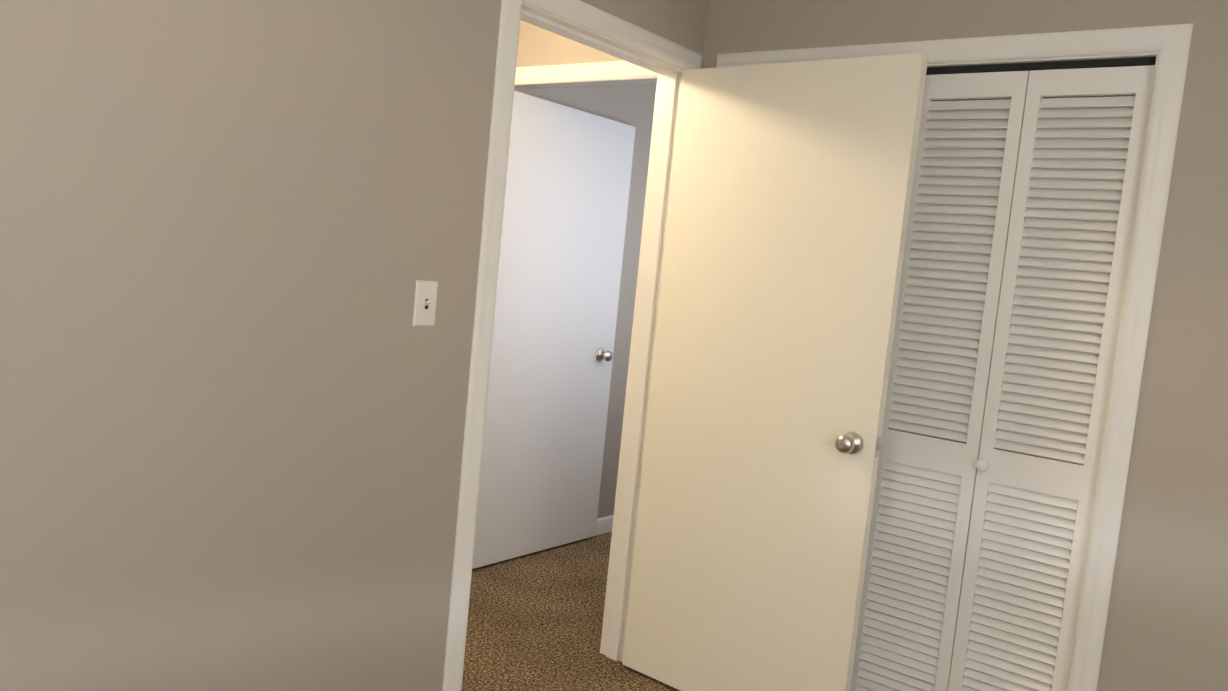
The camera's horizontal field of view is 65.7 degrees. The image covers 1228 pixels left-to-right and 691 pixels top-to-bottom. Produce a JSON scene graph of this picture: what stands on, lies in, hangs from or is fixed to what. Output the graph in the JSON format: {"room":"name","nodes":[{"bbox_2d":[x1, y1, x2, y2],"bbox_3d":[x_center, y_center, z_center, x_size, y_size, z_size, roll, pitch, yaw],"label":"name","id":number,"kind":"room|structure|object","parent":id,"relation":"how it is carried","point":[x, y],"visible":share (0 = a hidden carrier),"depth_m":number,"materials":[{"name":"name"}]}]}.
{"room":"bedroom","nodes":[
{"label":"bedroom","id":0,"kind":"room"},
{"bbox_2d":[0,0,706,690],"bbox_3d":[-0.598,-0.101,2.303,0.120,2.440,6.320,9,6,37],"label":"wall","id":1,"kind":"structure","parent":0,"point":[234,382],"depth_m":1.98,"materials":[{"name":"beige paint"}]},
{"bbox_2d":[413,280,437,326],"bbox_3d":[-0.463,-0.103,2.366,0.018,0.115,0.070,9,6,37],"label":"light switch","id":2,"kind":"object","parent":1,"relation":"attached to","point":[425,303],"visible":1,"depth_m":2.36,"materials":[{"name":"white plastic"}]},
{"bbox_2d":[442,0,701,690],"bbox_3d":[-0.138,0.063,2.935,0.138,2.101,0.952,9,6,37],"label":"door frame","id":3,"kind":"structure","parent":1,"relation":"attached to","point":[592,18],"depth_m":2.83,"materials":[{"name":"white paint"}]},
{"bbox_2d":[622,52,927,690],"bbox_3d":[0.446,0.151,2.944,0.834,2.015,0.169,10,6,40],"label":"door","id":4,"kind":"structure","parent":3,"relation":"attached to","point":[789,204],"depth_m":2.89,"materials":[{"name":"white paint"}]},
{"bbox_2d":[462,531,679,690],"bbox_3d":[0.195,1.280,1.792,4.440,0.060,6.440,9,6,37],"label":"floor","id":5,"kind":"structure","parent":0,"point":[535,621],"depth_m":3.57,"materials":[{"name":"carpet"}]},
{"bbox_2d":[514,83,656,518],"bbox_3d":[-1.429,-0.235,2.930,0.120,2.440,6.320,9,6,37],"label":"wall","id":6,"kind":"structure","parent":0,"point":[632,105],"depth_m":4.78,"materials":[{"name":"beige paint"}]},
{"bbox_2d":[472,91,635,568],"bbox_3d":[-0.245,-0.046,4.353,0.103,2.038,0.875,9,6,37],"label":"hall door","id":7,"kind":"structure","parent":6,"relation":"in","point":[568,179],"depth_m":4.33,"materials":[{"name":"white paint"}]},
{"bbox_2d":[595,515,613,535],"bbox_3d":[0.150,0.923,5.163,0.012,0.083,0.870,9,6,37],"label":"baseboard","id":8,"kind":"structure","parent":6,"relation":"attached to","point":[604,525],"depth_m":4.89,"materials":[{"name":"white paint"}]},
{"bbox_2d":[516,20,656,88],"bbox_3d":[-0.002,-1.213,3.736,0.930,0.355,0.100,9,6,37],"label":"wall","id":9,"kind":"structure","parent":0,"point":[538,46],"depth_m":3.86,"materials":[{"name":"beige paint"}]},
{"bbox_2d":[515,60,657,84],"bbox_3d":[-0.052,-1.068,3.701,0.930,0.074,0.018,9,6,37],"label":"trim","id":10,"kind":"structure","parent":9,"relation":"attached to","point":[591,72],"depth_m":3.75,"materials":[{"name":"white paint"}]},
{"bbox_2d":[701,0,1227,690],"bbox_3d":[1.540,0.106,2.345,3.270,2.440,0.120,9,6,37],"label":"wall","id":11,"kind":"structure","parent":0,"point":[1167,624],"depth_m":2.38,"materials":[{"name":"beige paint"}]},
{"bbox_2d":[850,71,1029,690],"bbox_3d":[0.921,0.219,2.778,0.303,1.993,0.028,9,6,37],"label":"closet door","id":12,"kind":"structure","parent":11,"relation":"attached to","point":[965,170],"depth_m":2.75,"materials":[{"name":"white paint"}]},
{"bbox_2d":[716,23,1192,690],"bbox_3d":[0.818,0.186,2.891,1.265,2.050,0.120,9,6,37],"label":"door frame","id":13,"kind":"structure","parent":11,"relation":"attached to","point":[1049,59],"depth_m":2.48,"materials":[{"name":"white paint"}]},
{"bbox_2d":[926,57,1155,74],"bbox_3d":[0.900,-0.801,2.789,1.225,0.018,0.030,9,6,37],"label":"trim","id":14,"kind":"structure","parent":11,"relation":"attached to","point":[1116,62],"depth_m":2.57,"materials":[{"name":"black"}]},
{"bbox_2d":[948,65,1154,690],"bbox_3d":[1.154,0.259,2.582,0.303,1.993,0.062,9,6,37],"label":"closet door","id":15,"kind":"structure","parent":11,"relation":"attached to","point":[1071,223],"depth_m":2.58,"materials":[{"name":"white paint"}]},
{"bbox_2d":[930,95,1135,128],"bbox_3d":[1.230,-0.008,3.349,1.550,2.440,0.050,9,6,37],"label":"wall","id":16,"kind":"structure","parent":0,"point":[1045,97],"depth_m":3.13,"materials":[{"name":"grey"}]}
]}

